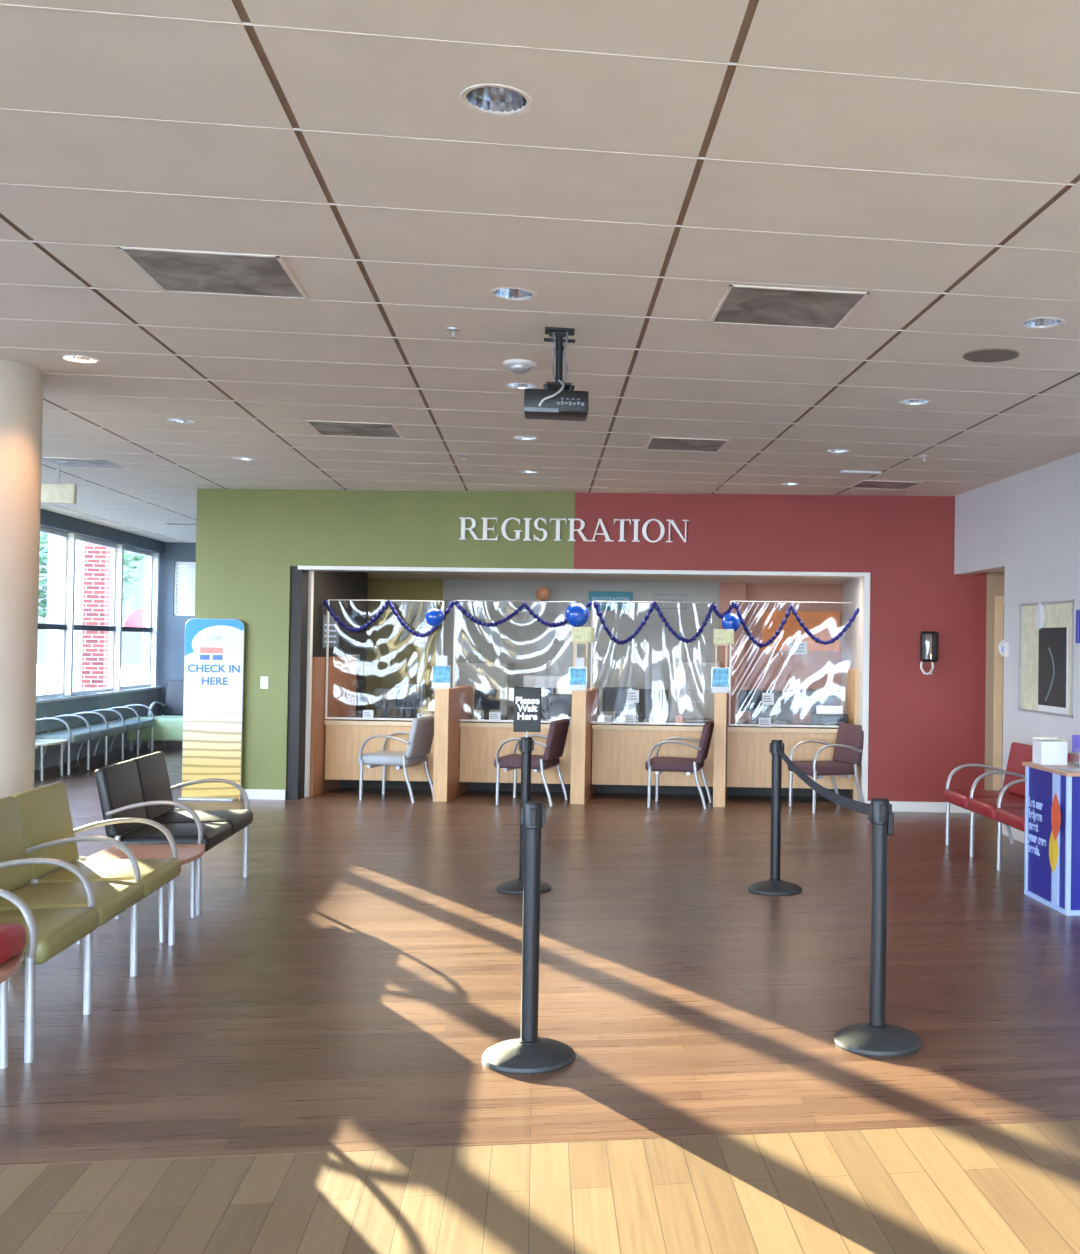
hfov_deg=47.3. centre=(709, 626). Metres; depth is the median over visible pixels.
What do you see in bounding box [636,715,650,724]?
desk phone
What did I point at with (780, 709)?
office chair
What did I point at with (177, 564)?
window
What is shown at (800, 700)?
monitor
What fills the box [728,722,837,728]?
countertop
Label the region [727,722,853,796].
desk
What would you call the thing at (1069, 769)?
paper sheet
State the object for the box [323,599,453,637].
garland
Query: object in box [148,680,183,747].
chair
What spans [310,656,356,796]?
divider
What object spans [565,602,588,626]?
balloon
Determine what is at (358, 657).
print
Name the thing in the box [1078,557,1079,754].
wall
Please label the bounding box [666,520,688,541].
letter
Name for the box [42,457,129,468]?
ceiling vent
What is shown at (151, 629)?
window
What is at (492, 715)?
card
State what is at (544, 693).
monitor
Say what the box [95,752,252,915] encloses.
seating
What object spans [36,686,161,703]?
trim
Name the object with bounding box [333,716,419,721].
countertop
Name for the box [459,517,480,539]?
letter
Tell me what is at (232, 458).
recessed light
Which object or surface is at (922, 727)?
wall
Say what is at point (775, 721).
desk phone
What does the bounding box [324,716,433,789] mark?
desk
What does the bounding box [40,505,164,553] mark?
wall
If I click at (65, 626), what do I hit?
window
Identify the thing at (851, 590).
wall
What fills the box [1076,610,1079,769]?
sign pole
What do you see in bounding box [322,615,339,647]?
notice
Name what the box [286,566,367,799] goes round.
wall
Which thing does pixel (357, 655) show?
wall picture
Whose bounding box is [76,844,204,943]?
table
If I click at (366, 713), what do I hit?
card
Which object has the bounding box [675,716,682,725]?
mug
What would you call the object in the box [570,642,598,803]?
divider
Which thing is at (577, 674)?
holder
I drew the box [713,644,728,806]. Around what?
divider
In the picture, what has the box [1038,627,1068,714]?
poster
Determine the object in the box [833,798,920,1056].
barrier post
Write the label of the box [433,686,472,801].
divider
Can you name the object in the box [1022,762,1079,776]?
countertop
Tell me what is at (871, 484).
ceiling vent
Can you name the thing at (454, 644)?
screen
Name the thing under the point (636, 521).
letter
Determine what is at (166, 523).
ceiling vent
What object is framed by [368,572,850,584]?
ceiling
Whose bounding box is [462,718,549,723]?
countertop
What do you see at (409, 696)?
monitor
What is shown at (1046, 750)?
cardboard box
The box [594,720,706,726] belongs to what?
countertop
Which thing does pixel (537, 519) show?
letter
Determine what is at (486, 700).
monitor
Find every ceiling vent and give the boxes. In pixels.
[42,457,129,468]
[117,247,307,299]
[160,522,196,525]
[304,420,402,438]
[645,437,728,452]
[710,285,869,329]
[849,480,921,489]
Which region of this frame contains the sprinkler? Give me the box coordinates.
[446,327,459,337]
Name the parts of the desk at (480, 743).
modesty panel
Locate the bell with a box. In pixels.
[997,640,1003,653]
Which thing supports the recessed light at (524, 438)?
in the ceiling at (59, 61)
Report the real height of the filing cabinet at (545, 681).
1.200 m
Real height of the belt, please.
0.123 m
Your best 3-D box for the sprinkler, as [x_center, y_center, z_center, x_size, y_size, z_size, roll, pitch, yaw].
[-1.233,-1.411,5.814,0.064,0.045,0.064,1,-1,-8]
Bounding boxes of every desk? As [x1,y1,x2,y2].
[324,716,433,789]
[459,718,570,791]
[592,720,713,794]
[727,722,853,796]
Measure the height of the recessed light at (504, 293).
0.143 m
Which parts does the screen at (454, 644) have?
rail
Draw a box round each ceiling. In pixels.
[0,0,1079,542]
[0,180,1078,519]
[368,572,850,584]
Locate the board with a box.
[1018,599,1073,717]
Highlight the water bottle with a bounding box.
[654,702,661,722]
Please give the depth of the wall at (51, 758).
16.98 m
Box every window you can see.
[36,526,75,698]
[72,535,123,694]
[121,546,159,689]
[174,562,195,615]
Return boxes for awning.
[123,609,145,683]
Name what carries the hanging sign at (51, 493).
hanging from the ceiling at (59, 61)
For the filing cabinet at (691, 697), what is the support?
on the floor
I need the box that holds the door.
[993,596,1003,789]
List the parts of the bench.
leg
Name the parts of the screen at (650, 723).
rail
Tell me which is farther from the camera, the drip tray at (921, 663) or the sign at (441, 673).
the sign at (441, 673)
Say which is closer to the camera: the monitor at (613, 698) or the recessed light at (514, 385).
the recessed light at (514, 385)
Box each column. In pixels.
[0,358,43,888]
[45,534,84,693]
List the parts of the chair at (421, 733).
leg, leg, armrest, seat, seat frame, armrest, leg, backrest, leg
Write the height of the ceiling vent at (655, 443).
0.010 m
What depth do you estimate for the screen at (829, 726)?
12.52 m
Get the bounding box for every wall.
[35,689,157,769]
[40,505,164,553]
[145,537,195,715]
[195,489,1004,801]
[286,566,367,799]
[365,579,442,716]
[443,579,719,720]
[718,582,842,723]
[841,578,861,713]
[954,452,1079,788]
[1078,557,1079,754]
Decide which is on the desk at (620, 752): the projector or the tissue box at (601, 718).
the tissue box at (601, 718)
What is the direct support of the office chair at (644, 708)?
on the floor
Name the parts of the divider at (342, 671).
panel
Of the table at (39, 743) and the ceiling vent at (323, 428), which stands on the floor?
the table at (39, 743)
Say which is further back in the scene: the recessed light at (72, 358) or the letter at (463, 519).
the letter at (463, 519)
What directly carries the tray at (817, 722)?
on the printer at (824, 715)
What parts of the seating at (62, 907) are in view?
backrest, seat frame, armrest, leg, leg, backrest, armrest, seat, seat, armrest, leg, seat, armrest, leg, leg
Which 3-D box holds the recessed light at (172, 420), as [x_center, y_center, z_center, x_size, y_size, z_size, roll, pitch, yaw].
[-3.667,-1.494,8.388,0.202,0.143,0.202,1,-1,-8]
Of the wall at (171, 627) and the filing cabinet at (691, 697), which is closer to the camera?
the filing cabinet at (691, 697)
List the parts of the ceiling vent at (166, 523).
plate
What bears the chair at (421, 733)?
on the floor
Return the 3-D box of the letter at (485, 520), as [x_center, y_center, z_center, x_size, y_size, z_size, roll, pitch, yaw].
[-2.186,-0.974,12.040,0.170,0.222,0.030,1,-1,2]
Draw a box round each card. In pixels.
[363,710,373,717]
[489,712,500,720]
[624,714,635,723]
[627,690,638,702]
[758,718,770,726]
[762,693,773,704]
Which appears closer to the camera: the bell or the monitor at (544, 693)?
the bell
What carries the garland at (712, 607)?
hanging from the screen at (650, 723)
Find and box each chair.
[148,680,183,747]
[358,716,433,802]
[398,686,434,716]
[494,719,569,806]
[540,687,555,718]
[629,689,667,720]
[645,721,713,808]
[756,691,792,722]
[788,723,864,812]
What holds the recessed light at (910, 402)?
in the ceiling at (59, 61)
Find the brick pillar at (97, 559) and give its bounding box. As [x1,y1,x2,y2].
[81,542,123,689]
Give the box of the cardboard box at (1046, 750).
[1032,737,1067,764]
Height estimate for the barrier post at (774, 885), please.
0.985 m
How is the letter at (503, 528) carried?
attached to the wall at (922, 727)
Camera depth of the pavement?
52.87 m
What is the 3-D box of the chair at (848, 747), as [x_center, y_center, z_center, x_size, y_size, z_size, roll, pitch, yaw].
[1.158,1.386,12.019,0.636,0.837,0.568,1,-1,-22]
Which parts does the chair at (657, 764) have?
leg, leg, seat, seat frame, armrest, armrest, leg, backrest, leg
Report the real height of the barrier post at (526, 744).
0.985 m
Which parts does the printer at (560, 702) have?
control panel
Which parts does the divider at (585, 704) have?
panel, upright frame, panel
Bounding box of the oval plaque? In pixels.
[1035,602,1044,629]
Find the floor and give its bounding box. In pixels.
[0,741,1079,1253]
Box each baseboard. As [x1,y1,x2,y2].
[241,789,285,799]
[868,801,969,812]
[1002,823,1024,842]
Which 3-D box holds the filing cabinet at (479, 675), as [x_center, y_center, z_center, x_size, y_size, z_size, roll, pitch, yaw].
[-2.783,1.114,15.033,0.600,1.350,0.475,1,-1,2]
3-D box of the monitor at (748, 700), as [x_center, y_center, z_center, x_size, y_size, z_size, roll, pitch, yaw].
[0.485,0.877,13.396,0.360,0.360,0.170,1,-1,-15]
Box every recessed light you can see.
[59,355,99,363]
[164,418,194,423]
[230,457,255,460]
[460,84,532,116]
[490,287,535,300]
[504,382,537,389]
[511,436,538,440]
[517,470,538,473]
[780,483,799,485]
[825,449,850,452]
[898,399,930,405]
[1020,317,1064,328]
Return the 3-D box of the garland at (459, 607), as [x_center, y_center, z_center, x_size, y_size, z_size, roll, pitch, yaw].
[-1.946,-0.141,12.570,1.452,0.303,0.079,1,-1,2]
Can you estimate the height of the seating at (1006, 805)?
0.846 m
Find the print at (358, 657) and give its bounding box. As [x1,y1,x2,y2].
[357,656,359,671]
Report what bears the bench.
on the floor
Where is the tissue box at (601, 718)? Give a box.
[597,715,611,724]
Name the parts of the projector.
ceiling plate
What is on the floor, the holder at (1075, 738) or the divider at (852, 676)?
the divider at (852, 676)
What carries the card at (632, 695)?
attached to the screen at (650, 723)
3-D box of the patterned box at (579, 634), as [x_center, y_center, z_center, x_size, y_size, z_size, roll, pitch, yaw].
[-1.285,0.077,12.194,0.200,0.150,0.120,1,-1,2]
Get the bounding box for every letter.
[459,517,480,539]
[481,518,498,539]
[501,517,521,540]
[523,518,531,540]
[534,518,547,540]
[550,518,566,540]
[568,518,589,540]
[590,519,613,541]
[614,519,630,541]
[632,519,639,541]
[642,519,664,542]
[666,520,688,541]
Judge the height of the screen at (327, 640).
1.250 m
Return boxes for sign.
[41,460,76,503]
[513,687,540,736]
[589,591,632,610]
[654,594,686,608]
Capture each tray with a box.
[816,721,844,723]
[920,662,933,674]
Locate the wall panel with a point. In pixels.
(823, 625)
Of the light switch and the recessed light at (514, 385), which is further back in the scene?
the light switch
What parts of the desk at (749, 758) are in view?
modesty panel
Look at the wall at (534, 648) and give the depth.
15.48 m
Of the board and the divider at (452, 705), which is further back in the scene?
the divider at (452, 705)
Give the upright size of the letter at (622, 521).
0.222 m
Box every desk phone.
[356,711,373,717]
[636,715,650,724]
[772,717,788,724]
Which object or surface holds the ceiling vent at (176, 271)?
in the ceiling at (59, 61)
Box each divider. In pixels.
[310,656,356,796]
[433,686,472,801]
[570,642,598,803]
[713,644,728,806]
[846,669,859,800]
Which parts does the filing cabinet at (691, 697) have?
drawer, drawer, drawer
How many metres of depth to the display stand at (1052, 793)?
7.53 m
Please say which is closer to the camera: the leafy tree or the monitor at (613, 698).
the monitor at (613, 698)
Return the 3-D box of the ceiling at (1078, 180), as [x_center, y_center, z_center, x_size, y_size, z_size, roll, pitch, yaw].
[0.282,-1.614,8.646,15.080,0.100,27.000,1,-1,-8]
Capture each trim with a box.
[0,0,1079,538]
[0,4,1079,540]
[0,1117,1079,1165]
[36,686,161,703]
[298,566,869,802]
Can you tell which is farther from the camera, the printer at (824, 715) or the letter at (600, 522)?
the printer at (824, 715)
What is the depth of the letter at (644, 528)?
11.97 m
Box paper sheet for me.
[1061,768,1079,770]
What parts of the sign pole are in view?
panel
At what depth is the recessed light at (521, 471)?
10.71 m
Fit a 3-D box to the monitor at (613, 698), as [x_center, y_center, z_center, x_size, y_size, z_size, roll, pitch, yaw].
[-0.996,0.841,13.097,0.340,0.380,0.170,1,-1,-15]
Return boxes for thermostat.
[1001,642,1008,656]
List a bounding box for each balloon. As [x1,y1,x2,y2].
[425,607,443,626]
[536,587,549,600]
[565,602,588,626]
[721,612,739,631]
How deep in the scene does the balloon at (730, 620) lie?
12.30 m
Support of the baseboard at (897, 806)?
attached to the wall at (922, 727)
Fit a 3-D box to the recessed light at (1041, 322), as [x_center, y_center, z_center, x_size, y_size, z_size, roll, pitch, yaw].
[1.523,-1.462,5.556,0.202,0.143,0.202,1,-1,-8]
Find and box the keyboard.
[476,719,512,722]
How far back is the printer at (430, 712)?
12.89 m
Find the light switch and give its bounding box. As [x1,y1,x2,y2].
[260,677,268,688]
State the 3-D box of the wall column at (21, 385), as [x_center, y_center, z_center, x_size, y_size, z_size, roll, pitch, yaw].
[-4.186,0.092,6.750,0.770,3.100,0.770,1,-1,-8]
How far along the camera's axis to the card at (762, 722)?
12.49 m
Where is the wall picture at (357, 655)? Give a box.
[348,654,359,673]
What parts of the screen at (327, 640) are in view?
rail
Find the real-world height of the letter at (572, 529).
0.222 m
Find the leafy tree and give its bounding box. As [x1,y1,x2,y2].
[38,532,144,617]
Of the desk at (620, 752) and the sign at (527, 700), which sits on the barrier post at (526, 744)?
the sign at (527, 700)
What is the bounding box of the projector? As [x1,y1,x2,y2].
[524,327,588,420]
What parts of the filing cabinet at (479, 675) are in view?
drawer, drawer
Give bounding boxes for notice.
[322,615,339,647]
[788,641,806,654]
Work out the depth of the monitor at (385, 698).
13.01 m
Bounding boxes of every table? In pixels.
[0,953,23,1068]
[35,739,67,780]
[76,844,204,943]
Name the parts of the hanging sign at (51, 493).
stem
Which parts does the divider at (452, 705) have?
panel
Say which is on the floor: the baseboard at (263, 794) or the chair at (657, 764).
the chair at (657, 764)
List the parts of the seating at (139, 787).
backrest, backrest, armrest, seat, leg, seat, armrest, leg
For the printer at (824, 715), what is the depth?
12.72 m
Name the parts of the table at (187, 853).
leg, leg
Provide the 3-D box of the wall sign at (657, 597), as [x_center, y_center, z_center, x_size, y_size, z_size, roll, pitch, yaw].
[-0.508,-0.322,15.421,0.420,0.180,0.019,1,-1,2]
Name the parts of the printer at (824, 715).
control panel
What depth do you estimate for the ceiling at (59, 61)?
4.43 m
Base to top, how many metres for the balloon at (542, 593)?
0.195 m
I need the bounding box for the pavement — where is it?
[36,664,144,694]
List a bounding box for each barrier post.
[482,801,574,1073]
[496,737,551,894]
[748,740,801,895]
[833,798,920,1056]
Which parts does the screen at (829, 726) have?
rail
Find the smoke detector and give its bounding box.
[503,359,536,373]
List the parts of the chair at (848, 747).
leg, armrest, leg, seat, seat frame, leg, armrest, backrest, leg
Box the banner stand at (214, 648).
[178,618,244,800]
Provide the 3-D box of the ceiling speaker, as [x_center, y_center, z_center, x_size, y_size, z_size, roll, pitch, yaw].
[1.431,-1.383,6.173,0.286,0.008,0.286,1,-1,-8]
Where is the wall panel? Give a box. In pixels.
[762,611,839,650]
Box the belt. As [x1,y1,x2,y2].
[778,745,867,814]
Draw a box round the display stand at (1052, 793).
[1022,762,1079,915]
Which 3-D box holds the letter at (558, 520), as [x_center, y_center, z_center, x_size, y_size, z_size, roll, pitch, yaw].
[-1.506,-0.965,12.017,0.165,0.222,0.030,1,-1,2]
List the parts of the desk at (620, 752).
modesty panel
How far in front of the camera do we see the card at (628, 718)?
12.54 m
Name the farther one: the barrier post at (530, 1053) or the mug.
the mug
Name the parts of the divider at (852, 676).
panel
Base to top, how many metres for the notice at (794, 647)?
0.170 m
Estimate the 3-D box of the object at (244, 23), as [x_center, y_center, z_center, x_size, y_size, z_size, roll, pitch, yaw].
[-0.958,-1.385,8.561,12.450,0.006,25.771,1,-1,-8]
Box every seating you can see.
[0,782,180,1062]
[35,692,155,774]
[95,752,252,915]
[943,742,1078,870]
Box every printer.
[420,703,434,717]
[549,686,576,720]
[811,705,847,727]
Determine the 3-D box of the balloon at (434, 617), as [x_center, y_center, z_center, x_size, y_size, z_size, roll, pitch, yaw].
[-2.836,-0.104,12.480,0.184,0.198,0.184,1,-1,2]
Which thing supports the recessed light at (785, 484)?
in the ceiling at (59, 61)
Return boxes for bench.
[126,717,182,750]
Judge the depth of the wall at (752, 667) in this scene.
15.43 m
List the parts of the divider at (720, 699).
panel, upright frame, panel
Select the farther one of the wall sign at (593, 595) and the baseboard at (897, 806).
the wall sign at (593, 595)
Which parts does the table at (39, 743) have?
leg, leg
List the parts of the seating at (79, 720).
backrest, leg, armrest, backrest, seat, leg, armrest, backrest, seat, leg, armrest, leg, backrest, seat, leg, armrest, seat frame, leg, leg, seat, armrest, leg, seat, armrest, leg, leg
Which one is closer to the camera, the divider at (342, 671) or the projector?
the projector
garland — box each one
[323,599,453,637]
[453,600,591,627]
[593,600,734,644]
[733,602,859,647]
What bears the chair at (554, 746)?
on the floor
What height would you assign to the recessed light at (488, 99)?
0.143 m
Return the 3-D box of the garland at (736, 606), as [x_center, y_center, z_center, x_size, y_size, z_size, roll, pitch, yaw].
[0.888,-0.014,12.470,1.297,0.485,0.081,1,-1,2]
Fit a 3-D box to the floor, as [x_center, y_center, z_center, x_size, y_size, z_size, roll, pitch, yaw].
[0.222,1.795,8.593,15.100,0.120,27.000,1,-1,-8]
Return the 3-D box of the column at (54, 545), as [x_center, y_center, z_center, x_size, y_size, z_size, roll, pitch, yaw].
[-14.973,-0.892,28.197,0.680,5.650,0.680,1,-1,-8]
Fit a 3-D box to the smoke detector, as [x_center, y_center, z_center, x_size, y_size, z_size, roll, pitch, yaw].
[-1.019,-1.387,6.500,0.176,0.058,0.176,1,-1,-8]
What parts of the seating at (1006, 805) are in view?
leg, leg, armrest, seat, seat, armrest, leg, leg, seat, armrest, backrest, backrest, backrest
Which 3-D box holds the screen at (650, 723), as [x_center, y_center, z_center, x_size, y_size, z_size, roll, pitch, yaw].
[-0.607,0.374,12.571,1.262,1.273,0.054,1,-1,3]
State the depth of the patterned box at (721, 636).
12.08 m
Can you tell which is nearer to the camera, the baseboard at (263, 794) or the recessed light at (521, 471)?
the recessed light at (521, 471)
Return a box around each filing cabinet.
[458,662,513,719]
[523,675,569,692]
[670,661,720,721]
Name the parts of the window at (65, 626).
rail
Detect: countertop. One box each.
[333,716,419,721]
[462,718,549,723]
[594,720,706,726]
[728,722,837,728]
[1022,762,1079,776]
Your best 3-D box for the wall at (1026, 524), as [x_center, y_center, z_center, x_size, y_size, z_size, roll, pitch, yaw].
[3.553,0.165,4.146,0.160,3.100,15.620,1,-1,-8]
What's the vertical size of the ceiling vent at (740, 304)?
0.010 m
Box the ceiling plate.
[840,470,880,474]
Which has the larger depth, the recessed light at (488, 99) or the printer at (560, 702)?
the printer at (560, 702)
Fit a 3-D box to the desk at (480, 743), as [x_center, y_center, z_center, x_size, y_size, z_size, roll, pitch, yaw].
[-1.976,1.390,13.020,1.240,0.760,0.895,1,-1,2]
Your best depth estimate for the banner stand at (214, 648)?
12.07 m
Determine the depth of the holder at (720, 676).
12.05 m
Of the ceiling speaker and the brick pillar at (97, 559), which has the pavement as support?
the brick pillar at (97, 559)
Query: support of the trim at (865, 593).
attached to the wall at (922, 727)
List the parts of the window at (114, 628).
rail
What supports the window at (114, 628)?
in the wall at (48, 519)
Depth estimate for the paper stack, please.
12.66 m
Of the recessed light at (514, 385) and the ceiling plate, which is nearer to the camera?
the recessed light at (514, 385)
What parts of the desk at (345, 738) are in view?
modesty panel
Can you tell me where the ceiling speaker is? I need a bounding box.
[962,348,1019,362]
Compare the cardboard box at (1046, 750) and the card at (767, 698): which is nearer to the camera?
the cardboard box at (1046, 750)
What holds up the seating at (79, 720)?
on the floor
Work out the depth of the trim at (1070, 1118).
3.88 m
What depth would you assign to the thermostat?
10.48 m
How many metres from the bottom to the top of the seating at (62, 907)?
0.856 m
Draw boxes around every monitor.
[374,688,396,717]
[396,684,422,718]
[474,689,499,719]
[541,690,548,720]
[602,687,633,721]
[738,690,769,722]
[789,689,839,724]
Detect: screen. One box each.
[325,599,443,720]
[453,600,576,722]
[590,601,711,724]
[729,601,852,727]
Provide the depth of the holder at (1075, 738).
7.69 m
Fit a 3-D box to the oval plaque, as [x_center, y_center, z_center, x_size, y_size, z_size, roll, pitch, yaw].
[2.670,-0.092,9.812,0.030,0.224,0.140,1,-1,-8]
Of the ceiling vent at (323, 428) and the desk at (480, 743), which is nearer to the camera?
the ceiling vent at (323, 428)
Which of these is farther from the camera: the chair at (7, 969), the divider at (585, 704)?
the divider at (585, 704)
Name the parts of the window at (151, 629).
rail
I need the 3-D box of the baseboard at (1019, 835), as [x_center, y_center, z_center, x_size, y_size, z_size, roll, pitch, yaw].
[2.634,1.739,9.854,0.014,0.100,1.420,1,-1,-8]
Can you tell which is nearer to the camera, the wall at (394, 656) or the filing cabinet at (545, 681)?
the filing cabinet at (545, 681)
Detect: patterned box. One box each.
[572,627,592,641]
[714,629,733,643]
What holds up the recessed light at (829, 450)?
in the ceiling at (59, 61)
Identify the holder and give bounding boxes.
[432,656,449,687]
[569,658,585,690]
[711,668,729,692]
[1072,735,1079,751]
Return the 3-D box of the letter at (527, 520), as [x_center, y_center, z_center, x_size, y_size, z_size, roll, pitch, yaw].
[-1.811,-0.969,12.027,0.076,0.222,0.030,1,-1,2]
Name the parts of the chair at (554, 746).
leg, leg, armrest, seat, seat frame, armrest, leg, backrest, leg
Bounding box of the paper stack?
[551,717,571,723]

